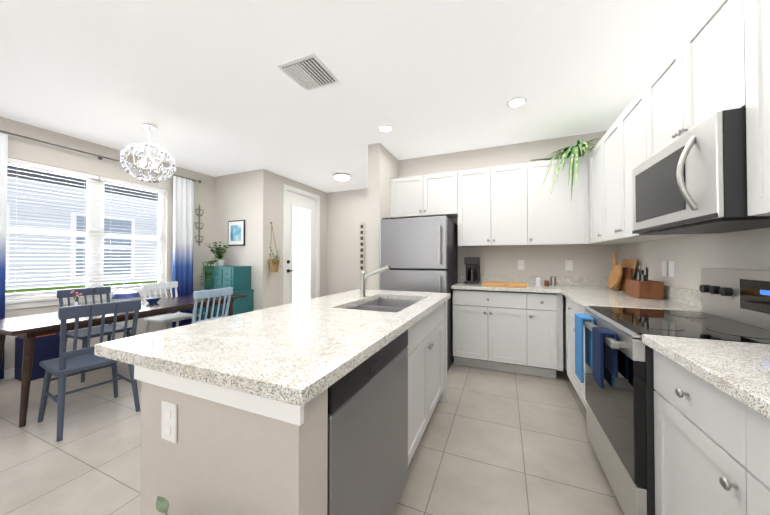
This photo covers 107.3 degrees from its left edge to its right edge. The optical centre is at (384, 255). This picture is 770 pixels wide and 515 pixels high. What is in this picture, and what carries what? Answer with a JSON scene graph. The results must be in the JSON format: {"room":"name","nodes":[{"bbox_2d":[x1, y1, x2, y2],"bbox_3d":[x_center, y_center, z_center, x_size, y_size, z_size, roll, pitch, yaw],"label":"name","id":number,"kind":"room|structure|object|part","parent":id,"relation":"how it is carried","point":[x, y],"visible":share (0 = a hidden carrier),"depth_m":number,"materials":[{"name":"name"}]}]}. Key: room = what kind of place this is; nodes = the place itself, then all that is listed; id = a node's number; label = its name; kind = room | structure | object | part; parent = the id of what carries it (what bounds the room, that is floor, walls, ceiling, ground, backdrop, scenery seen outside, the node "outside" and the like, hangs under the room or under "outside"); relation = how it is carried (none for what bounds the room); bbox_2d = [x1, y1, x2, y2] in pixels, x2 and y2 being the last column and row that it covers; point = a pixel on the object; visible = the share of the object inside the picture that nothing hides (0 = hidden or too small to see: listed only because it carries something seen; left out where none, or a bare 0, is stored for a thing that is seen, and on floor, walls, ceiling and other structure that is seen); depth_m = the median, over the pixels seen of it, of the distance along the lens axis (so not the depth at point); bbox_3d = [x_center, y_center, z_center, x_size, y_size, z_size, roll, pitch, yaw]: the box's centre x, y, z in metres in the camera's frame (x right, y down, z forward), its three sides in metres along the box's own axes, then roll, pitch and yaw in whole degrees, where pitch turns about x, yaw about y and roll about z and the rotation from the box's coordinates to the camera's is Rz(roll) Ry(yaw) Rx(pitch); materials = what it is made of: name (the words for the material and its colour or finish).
{"room":"kitchen and dining room","nodes":[
{"label":"kitchen and dining room","id":0,"kind":"room"},
{"bbox_2d":[0,116,213,369],"bbox_3d":[-4.233,-0.078,2.044,0.120,2.640,6.260,0,-1,23],"label":"wall","id":1,"kind":"structure","parent":0,"point":[26,149],"depth_m":3.61,"materials":[{"name":"paint"}]},
{"bbox_2d":[0,368,14,380],"bbox_3d":[-4.149,1.193,2.058,0.012,0.100,6.140,0,-1,23],"label":"baseboard","id":2,"kind":"structure","parent":1,"relation":"attached to","point":[9,373],"depth_m":2.86,"materials":[{"name":"white wood"}]},
{"bbox_2d":[5,163,169,309],"bbox_3d":[-3.589,-0.214,3.532,0.150,1.550,1.600,0,-1,23],"label":"window","id":3,"kind":"structure","parent":1,"relation":"in","point":[29,302],"depth_m":3.52,"materials":[{"name":"white"}]},
{"bbox_2d":[5,157,165,299],"bbox_3d":[-3.581,-0.262,3.530,0.050,1.449,1.520,0,-1,23],"label":"window blinds","id":4,"kind":"object","parent":3,"relation":"attached to","point":[45,167],"visible":0.92,"depth_m":3.33,"materials":[{"name":"white plastic"}]},
{"bbox_2d":[0,130,200,182],"bbox_3d":[-3.552,-1.211,3.388,0.107,0.048,2.708,0,-1,23],"label":"curtain rod","id":5,"kind":"object","parent":1,"relation":"attached to","point":[101,157],"visible":0.9,"depth_m":3.26,"materials":[{"name":"grey metal"}]},
{"bbox_2d":[0,133,7,378],"bbox_3d":[-3.878,0.006,2.512,0.103,2.425,0.640,0,-1,23],"label":"curtain","id":6,"kind":"object","parent":5,"relation":"hanging from","point":[3,171],"visible":1,"depth_m":2.81,"materials":[{"name":"white fabric"}]},
{"bbox_2d":[172,176,193,327],"bbox_3d":[-3.100,0.028,4.360,0.097,2.425,0.310,0,-1,23],"label":"curtain","id":7,"kind":"object","parent":5,"relation":"hanging from","point":[183,220],"visible":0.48,"depth_m":4.36,"materials":[{"name":"white fabric"}]},
{"bbox_2d":[195,203,203,245],"bbox_3d":[-3.060,-0.505,4.670,0.016,0.700,0.146,0,-1,23],"label":"wall decor","id":8,"kind":"object","parent":1,"relation":"attached to","point":[199,229],"visible":1,"depth_m":4.67,"materials":[{"name":"grey metal"}]},
{"bbox_2d":[214,170,257,310],"bbox_3d":[-2.540,-0.044,4.780,1.130,2.640,0.145,0,-1,23],"label":"wall","id":9,"kind":"structure","parent":0,"point":[235,196],"depth_m":4.68,"materials":[{"name":"paint"}]},
{"bbox_3d":[-2.458,-0.365,4.683,0.380,0.420,0.023,0,-1,23],"label":"framed art","id":10,"kind":"part","parent":9,"relation":"part of"},
{"bbox_2d":[257,169,326,309],"bbox_3d":[-1.642,-0.038,5.306,0.120,2.640,1.760,0,-1,23],"label":"wall","id":11,"kind":"structure","parent":0,"point":[270,209],"depth_m":4.68,"materials":[{"name":"paint"}]},
{"bbox_2d":[268,222,283,271],"bbox_3d":[-1.767,-0.133,4.563,0.223,0.812,0.310,0,-1,23],"label":"basket","id":12,"kind":"object","parent":11,"relation":"attached to","point":[274,264],"visible":1,"depth_m":4.52,"materials":[{"name":"brown wicker"}]},
{"bbox_2d":[283,184,319,304],"bbox_3d":[-1.597,0.031,5.368,0.154,2.505,1.040,0,-1,23],"label":"door","id":13,"kind":"structure","parent":11,"relation":"attached to","point":[301,245],"depth_m":5.35,"materials":[{"name":"white wood"}]},
{"bbox_2d":[0,360,623,514],"bbox_3d":[-1.149,1.264,1.755,6.020,0.050,8.140,0,-1,23],"label":"floor","id":14,"kind":"structure","parent":0,"point":[494,442],"depth_m":1.78,"materials":[{"name":"tile"}]},
{"bbox_2d":[14,333,59,380],"bbox_3d":[-3.595,1.012,2.945,0.230,0.478,0.260,0,-1,23],"label":"ottoman","id":15,"kind":"object","parent":14,"relation":"on","point":[47,347],"visible":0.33,"depth_m":2.87,"materials":[{"name":"blue fabric"}]},
{"bbox_2d":[37,299,140,441],"bbox_3d":[-2.269,0.801,2.194,0.487,0.893,0.457,0,-1,30],"label":"dining chair","id":16,"kind":"object","parent":14,"relation":"on","point":[75,360],"visible":0.83,"depth_m":2.08,"materials":[{"name":"blue wood"}]},
{"bbox_2d":[57,286,131,382],"bbox_3d":[-3.124,0.811,3.074,0.487,0.893,0.457,0,-1,19],"label":"dining chair","id":17,"kind":"object","parent":14,"relation":"on","point":[95,331],"visible":0.42,"depth_m":3.07,"materials":[{"name":"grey wood"}]},
{"bbox_2d":[0,294,246,426],"bbox_3d":[-2.558,0.895,3.017,0.720,0.721,2.060,0,-1,19],"label":"dining table","id":18,"kind":"object","parent":14,"relation":"on","point":[29,329],"visible":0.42,"depth_m":2.28,"materials":[{"name":"brown wood"}]},
{"bbox_2d":[70,291,81,305],"bbox_3d":[-2.907,0.428,2.666,0.076,0.201,0.079,0,-1,23],"label":"vase","id":19,"kind":"object","parent":18,"relation":"on","point":[77,295],"visible":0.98,"depth_m":2.66,"materials":[{"name":"white ceramic"}]},
{"bbox_2d":[111,283,139,301],"bbox_3d":[-2.767,0.413,3.029,0.230,0.240,0.230,0,-1,23],"label":"jar","id":20,"kind":"object","parent":18,"relation":"on","point":[125,291],"visible":0.9,"depth_m":2.97,"materials":[{"name":"white ceramic"}]},
{"bbox_2d":[145,297,160,302],"bbox_3d":[-2.608,0.508,3.186,0.150,0.054,0.150,0,-1,23],"label":"bowl","id":21,"kind":"object","parent":18,"relation":"on","point":[153,300],"visible":1,"depth_m":3.15,"materials":[{"name":"blue ceramic"}]},
{"bbox_2d":[156,496,168,514],"bbox_3d":[-0.503,0.902,0.591,0.376,0.641,0.235,0,-1,23],"label":"potted plant","id":22,"kind":"object","parent":14,"relation":"on","point":[162,504],"visible":1,"depth_m":0.74,"materials":[{"name":"green plant"}]},
{"bbox_2d":[141,281,198,333],"bbox_3d":[-2.857,0.820,3.789,0.503,0.893,0.470,0,-1,23],"label":"dining chair","id":23,"kind":"object","parent":14,"relation":"on","point":[177,317],"visible":0.42,"depth_m":3.76,"materials":[{"name":"white wood"}]},
{"bbox_2d":[192,287,232,323],"bbox_3d":[-2.039,0.812,3.107,0.503,0.893,0.470,0,-1,23],"label":"dining chair","id":24,"kind":"object","parent":14,"relation":"on","point":[208,294],"visible":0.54,"depth_m":3.01,"materials":[{"name":"blue"}]},
{"bbox_2d":[195,242,253,320],"bbox_3d":[-2.554,0.527,4.473,0.814,1.490,0.460,0,-1,23],"label":"chest","id":25,"kind":"object","parent":14,"relation":"on","point":[221,275],"visible":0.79,"depth_m":4.37,"materials":[{"name":"teal paint"}]},
{"bbox_2d":[126,297,449,514],"bbox_3d":[-0.129,0.800,1.679,0.667,0.876,1.944,0,-1,23],"label":"kitchen island","id":26,"kind":"object","parent":14,"relation":"on","point":[324,405],"depth_m":0.84,"materials":[{"name":"paint"}]},
{"bbox_2d":[161,400,177,443],"bbox_3d":[-0.655,0.505,0.859,0.070,0.115,0.008,0,-1,23],"label":"outlet","id":27,"kind":"object","parent":26,"relation":"attached to","point":[169,418],"visible":1,"depth_m":0.85,"materials":[{"name":"white plastic"}]},
{"bbox_2d":[94,289,449,400],"bbox_3d":[-0.226,0.342,1.738,0.905,0.038,1.980,0,-1,23],"label":"island countertop","id":28,"kind":"structure","parent":26,"relation":"on","point":[295,349],"depth_m":1.01,"materials":[{"name":"beige stone"}]},
{"bbox_2d":[359,265,389,296],"bbox_3d":[-0.081,0.202,2.228,0.255,0.253,0.092,0,-1,23],"label":"sink faucet","id":29,"kind":"object","parent":28,"relation":"on","point":[363,277],"visible":1,"depth_m":2.23,"materials":[{"name":"silver metal"}]},
{"bbox_2d":[380,216,457,370],"bbox_3d":[0.435,0.416,3.452,0.760,1.683,0.866,0,-1,23],"label":"refrigerator","id":30,"kind":"object","parent":14,"relation":"on","point":[418,254],"visible":0.6,"depth_m":3.12,"materials":[{"name":"grey metal"}]},
{"bbox_2d":[451,288,533,374],"bbox_3d":[1.247,0.819,3.304,0.807,0.874,0.598,0,-1,23],"label":"base cabinet","id":31,"kind":"object","parent":14,"relation":"on","point":[514,329],"depth_m":3.02,"materials":[{"name":"white wood"}]},
{"bbox_2d":[451,280,625,295],"bbox_3d":[1.637,0.359,3.128,1.688,0.037,0.632,0,-1,23],"label":"countertop","id":32,"kind":"structure","parent":31,"relation":"on","point":[469,287],"depth_m":2.98,"materials":[{"name":"beige stone"}]},
{"bbox_2d":[464,257,479,283],"bbox_3d":[1.078,0.184,3.487,0.170,0.320,0.210,0,-1,23],"label":"coffee maker","id":33,"kind":"object","parent":32,"relation":"on","point":[472,264],"visible":1,"depth_m":3.41,"materials":[{"name":"black plastic"}]},
{"bbox_2d":[483,281,526,287],"bbox_3d":[1.323,0.322,3.139,0.440,0.035,0.260,0,-1,23],"label":"cutting board","id":34,"kind":"object","parent":32,"relation":"on","point":[506,284],"visible":0.98,"depth_m":3.04,"materials":[{"name":"brown wood"}]},
{"bbox_2d":[535,278,540,284],"bbox_3d":[1.759,0.300,3.249,0.058,0.082,0.058,0,-1,8],"label":"jar","id":35,"kind":"object","parent":32,"relation":"on","point":[537,281],"depth_m":3.23,"materials":[{"name":"white ceramic"}]},
{"bbox_2d":[544,279,550,285],"bbox_3d":[1.817,0.311,3.181,0.048,0.060,0.048,0,-1,8],"label":"jar","id":36,"kind":"object","parent":32,"relation":"on","point":[546,282],"depth_m":3.17,"materials":[{"name":"brown ceramic"}]},
{"bbox_2d":[550,276,555,285],"bbox_3d":[1.901,0.290,3.200,0.054,0.101,0.054,0,-1,8],"label":"jar","id":37,"kind":"object","parent":32,"relation":"on","point":[553,279],"depth_m":3.18,"materials":[{"name":"silver metal"}]},
{"bbox_2d":[534,292,562,378],"bbox_3d":[1.687,0.817,3.120,0.377,0.874,0.598,0,-1,23],"label":"base cabinet","id":38,"kind":"object","parent":14,"relation":"on","point":[548,306],"depth_m":2.83,"materials":[{"name":"white wood"}]},
{"bbox_2d":[565,296,572,384],"bbox_3d":[1.898,0.807,2.336,0.598,0.874,0.527,0,-1,23],"label":"base cabinet","id":39,"kind":"object","parent":14,"relation":"on","point":[568,303],"depth_m":2.60,"materials":[{"name":"white wood"}]},
{"bbox_2d":[561,290,701,311],"bbox_3d":[1.812,0.347,2.179,0.632,0.037,0.978,0,-1,23],"label":"countertop","id":40,"kind":"structure","parent":39,"relation":"on","point":[603,299],"depth_m":2.00,"materials":[{"name":"beige stone"}]},
{"bbox_2d":[608,253,637,290],"bbox_3d":[2.267,0.154,2.735,0.169,0.359,0.400,0,-1,23],"label":"cutting boards","id":41,"kind":"object","parent":40,"relation":"on","point":[620,274],"visible":0.9,"depth_m":2.68,"materials":[{"name":"brown wood"}]},
{"bbox_2d":[626,264,663,299],"bbox_3d":[2.038,0.197,2.234,0.140,0.264,0.260,0,-1,23],"label":"knife block","id":42,"kind":"object","parent":40,"relation":"on","point":[641,286],"visible":1,"depth_m":2.14,"materials":[{"name":"brown wood"}]},
{"bbox_2d":[563,290,606,367],"bbox_3d":[2.120,0.813,2.865,0.598,0.875,0.735,0,-1,23],"label":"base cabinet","id":43,"kind":"object","parent":14,"relation":"on","point":[577,290],"depth_m":2.88,"materials":[{"name":"white wood"}]},
{"bbox_2d":[573,304,710,407],"bbox_3d":[1.740,0.802,1.957,0.598,0.874,0.522,0,-1,23],"label":"base cabinet","id":44,"kind":"object","parent":14,"relation":"on","point":[579,387],"depth_m":2.26,"materials":[{"name":"white wood"}]},
{"bbox_2d":[583,268,769,514],"bbox_3d":[1.431,0.651,1.388,0.708,1.163,0.756,0,-1,23],"label":"range oven","id":45,"kind":"object","parent":14,"relation":"on","point":[620,407],"visible":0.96,"depth_m":1.28,"materials":[{"name":"grey"}]},
{"bbox_2d":[575,313,593,382],"bbox_3d":[1.189,0.550,1.690,0.066,0.376,0.150,0,-1,23],"label":"towel","id":46,"kind":"object","parent":45,"relation":"hanging from","point":[579,352],"visible":0.94,"depth_m":1.66,"materials":[{"name":"blue fabric"}]},
{"bbox_2d":[592,327,617,388],"bbox_3d":[1.046,0.486,1.350,0.066,0.256,0.130,0,-1,23],"label":"towel","id":47,"kind":"object","parent":45,"relation":"hanging from","point":[611,354],"visible":0.98,"depth_m":1.33,"materials":[{"name":"blue fabric"}]},
{"bbox_2d":[652,348,716,514],"bbox_3d":[1.241,0.788,0.765,0.598,0.874,0.522,0,-1,23],"label":"base cabinet","id":48,"kind":"object","parent":14,"relation":"on","point":[712,426],"depth_m":0.94,"materials":[{"name":"white wood"}]},
{"bbox_2d":[642,334,769,423],"bbox_3d":[0.964,0.323,0.153,0.632,0.037,1.875,0,-1,23],"label":"countertop","id":49,"kind":"structure","parent":48,"relation":"on","point":[740,371],"depth_m":0.83,"materials":[{"name":"beige stone"}]},
{"bbox_2d":[717,392,769,514],"bbox_3d":[1.073,0.783,0.365,0.598,0.874,0.574,0,-1,23],"label":"base cabinet","id":50,"kind":"object","parent":14,"relation":"on","point":[743,439],"depth_m":0.71,"materials":[{"name":"white wood"}]},
{"bbox_2d":[327,188,367,295],"bbox_3d":[0.866,-0.038,5.276,4.770,2.640,0.120,0,-1,23],"label":"wall","id":51,"kind":"structure","parent":0,"point":[347,212],"depth_m":5.92,"materials":[{"name":"paint"}]},
{"bbox_2d":[359,222,364,278],"bbox_3d":[-0.467,-0.097,5.756,0.120,1.170,0.020,0,-1,23],"label":"wall sign","id":52,"kind":"object","parent":51,"relation":"attached to","point":[361,246],"visible":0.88,"depth_m":5.75,"materials":[{"name":"beige wood"}]},
{"bbox_2d":[0,0,713,192],"bbox_3d":[-1.149,-1.426,1.788,6.020,0.050,8.140,0,-1,23],"label":"ceiling","id":53,"kind":"structure","parent":0,"point":[209,87],"depth_m":2.18,"materials":[{"name":"white paint"}]},
{"bbox_2d":[120,123,176,182],"bbox_3d":[-2.511,-1.079,3.016,0.473,0.613,0.476,0,-1,23],"label":"orb chandelier","id":54,"kind":"object","parent":53,"relation":"hanging from","point":[169,158],"visible":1,"depth_m":2.98,"materials":[{"name":"silver metal"}]},
{"bbox_2d":[277,53,339,90],"bbox_3d":[-0.576,-1.384,2.171,0.330,0.023,0.340,0,-1,23],"label":"ceiling vent","id":55,"kind":"object","parent":53,"relation":"in","point":[311,71],"visible":0.98,"depth_m":2.14,"materials":[{"name":"white metal"}]},
{"bbox_2d":[333,173,350,180],"bbox_3d":[-0.736,-1.333,4.845,0.300,0.094,0.300,0,-1,23],"label":"flush ceiling light","id":56,"kind":"object","parent":53,"relation":"attached to","point":[342,176],"visible":1,"depth_m":4.76,"materials":[{"name":"white metal"}]},
{"bbox_2d":[378,125,392,131],"bbox_3d":[0.005,-1.381,3.094,0.170,0.008,0.170,0,-1,23],"label":"recessed light","id":57,"kind":"object","parent":53,"relation":"in","point":[385,128],"visible":1,"depth_m":3.08,"materials":[{"name":"white plastic"}]},
{"bbox_2d":[506,97,526,107],"bbox_3d":[1.196,-1.387,2.573,0.170,0.008,0.170,0,-1,23],"label":"recessed light","id":58,"kind":"object","parent":53,"relation":"in","point":[516,102],"visible":1,"depth_m":2.57,"materials":[{"name":"white"}]},
{"bbox_2d":[368,143,398,289],"bbox_3d":[-0.008,-0.056,3.798,0.160,2.640,0.680,0,-1,23],"label":"wall","id":59,"kind":"structure","parent":0,"point":[383,165],"depth_m":3.50,"materials":[{"name":"paint"}]},
{"bbox_2d":[399,131,616,281],"bbox_3d":[1.318,-0.058,3.677,2.700,2.640,0.120,0,-1,23],"label":"wall","id":60,"kind":"structure","parent":0,"point":[592,260],"depth_m":3.47,"materials":[{"name":"paint"}]},
{"bbox_2d":[390,172,449,218],"bbox_3d":[0.540,-0.762,3.766,0.878,0.521,0.328,0,-1,23],"label":"upper cabinet","id":61,"kind":"object","parent":60,"relation":"attached to","point":[428,195],"depth_m":3.63,"materials":[{"name":"white wood"}]},
{"bbox_2d":[450,162,533,246],"bbox_3d":[1.295,-0.568,3.447,0.874,0.916,0.328,0,-1,23],"label":"upper cabinet","id":62,"kind":"object","parent":60,"relation":"attached to","point":[493,206],"depth_m":3.28,"materials":[{"name":"white wood"}]},
{"bbox_2d":[518,260,523,269],"bbox_3d":[1.662,0.120,3.460,0.075,0.120,0.008,0,-1,23],"label":"electrical outlet plate","id":63,"kind":"object","parent":60,"relation":"attached to","point":[520,262],"depth_m":3.46,"materials":[{"name":"white plastic"}]},
{"bbox_2d":[459,274,608,283],"bbox_3d":[1.755,0.294,3.411,1.688,0.100,0.020,0,-1,23],"label":"backsplash","id":64,"kind":"structure","parent":60,"relation":"attached to","point":[527,279],"depth_m":3.35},
{"bbox_2d":[534,156,588,245],"bbox_3d":[1.881,-0.571,3.202,0.624,0.916,0.328,0,-1,23],"label":"upper cabinet","id":65,"kind":"object","parent":60,"relation":"attached to","point":[559,220],"depth_m":3.03,"materials":[{"name":"white wood"}]},
{"bbox_2d":[530,138,600,199],"bbox_3d":[1.975,-0.875,2.956,0.896,0.658,0.708,0,-1,23],"label":"potted plant","id":66,"kind":"object","parent":65,"relation":"on","point":[579,149],"visible":0.79,"depth_m":2.92,"materials":[{"name":"green plant"}]},
{"bbox_2d":[565,260,572,270],"bbox_3d":[2.123,0.117,3.267,0.075,0.120,0.008,0,-1,23],"label":"electrical outlet plate","id":67,"kind":"object","parent":60,"relation":"attached to","point":[568,265],"depth_m":3.26,"materials":[{"name":"white plastic"}]},
{"bbox_2d":[586,243,626,244],"bbox_3d":[2.283,-0.574,3.034,0.415,0.916,0.328,0,-1,23],"label":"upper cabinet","id":68,"kind":"object","parent":60,"relation":"attached to","point":[615,243],"depth_m":3.05,"materials":[{"name":"white wood"}]},
{"bbox_2d":[617,228,769,290],"bbox_3d":[1.573,-0.095,0.633,0.120,2.640,8.140,0,-1,23],"label":"wall","id":69,"kind":"structure","parent":0,"point":[691,256],"depth_m":1.82,"materials":[{"name":"paint"}]},
{"bbox_2d":[588,144,596,243],"bbox_3d":[2.168,-0.585,2.649,0.328,0.930,0.502,0,-1,23],"label":"upper cabinet","id":70,"kind":"object","parent":69,"relation":"attached to","point":[592,156],"depth_m":2.83,"materials":[{"name":"white wood"}]},
{"bbox_2d":[597,81,699,243],"bbox_3d":[1.928,-0.592,2.075,0.328,0.930,0.969,0,-1,23],"label":"upper cabinet","id":71,"kind":"object","parent":69,"relation":"attached to","point":[625,145],"depth_m":2.12,"materials":[{"name":"white wood"}]},
{"bbox_2d":[662,261,665,276],"bbox_3d":[2.150,0.104,2.177,0.008,0.120,0.075,0,-1,23],"label":"electrical outlet plate","id":72,"kind":"object","parent":69,"relation":"attached to","point":[665,268],"depth_m":2.18,"materials":[{"name":"white plastic"}]},
{"bbox_2d":[666,261,674,277],"bbox_3d":[2.111,0.103,2.085,0.008,0.120,0.075,0,-1,23],"label":"electrical outlet plate","id":73,"kind":"object","parent":69,"relation":"attached to","point":[671,263],"depth_m":2.08,"materials":[{"name":"white plastic"}]},
{"bbox_2d":[664,285,701,307],"bbox_3d":[1.702,0.266,1.125,0.020,0.100,4.236,0,-1,23],"label":"backsplash","id":74,"kind":"structure","parent":69,"relation":"attached to","point":[687,296],"depth_m":1.91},
{"bbox_2d":[649,0,740,157],"bbox_3d":[1.615,-0.806,1.329,0.328,0.522,0.770,0,-1,23],"label":"upper cabinet","id":75,"kind":"object","parent":69,"relation":"attached to","point":[700,78],"depth_m":1.29,"materials":[{"name":"white wood"}]},
{"bbox_2d":[632,107,769,234],"bbox_3d":[1.552,-0.332,1.349,0.461,0.412,0.756,0,-1,23],"label":"over-the-range microwave","id":76,"kind":"object","parent":75,"relation":"attached to","point":[693,180],"visible":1,"depth_m":1.18,"materials":[{"name":"grey metal"}]},
{"bbox_2d":[741,0,769,215],"bbox_3d":[1.299,-0.611,0.572,0.328,0.930,0.979,0,-1,23],"label":"upper cabinet","id":77,"kind":"object","parent":69,"relation":"attached to","point":[755,14],"depth_m":0.99,"materials":[{"name":"white wood"}]},
{"label":"outside","id":78,"kind":"structure","parent":0,"visible":0},
{"bbox_3d":[-14.022,1.760,10.012,24.090,0.060,60.000,0,-1,23],"label":"lawn","id":79,"kind":"structure","parent":78,"visible":0},
{"bbox_2d":[5,281,156,292],"bbox_3d":[-7.124,1.158,4.963,0.480,1.000,14.000,0,-1,23],"label":"hedge","id":80,"kind":"object","parent":79,"relation":"on","point":[55,288],"depth_m":5.87,"materials":[{"name":"green plant"}]},
{"bbox_2d":[5,165,157,289],"bbox_3d":[-7.318,-0.826,5.068,1.100,4.990,14.400,0,-1,23],"label":"house","id":81,"kind":"structure","parent":79,"relation":"on","point":[37,249],"depth_m":6.13,"materials":[{"name":"white"}]}
]}

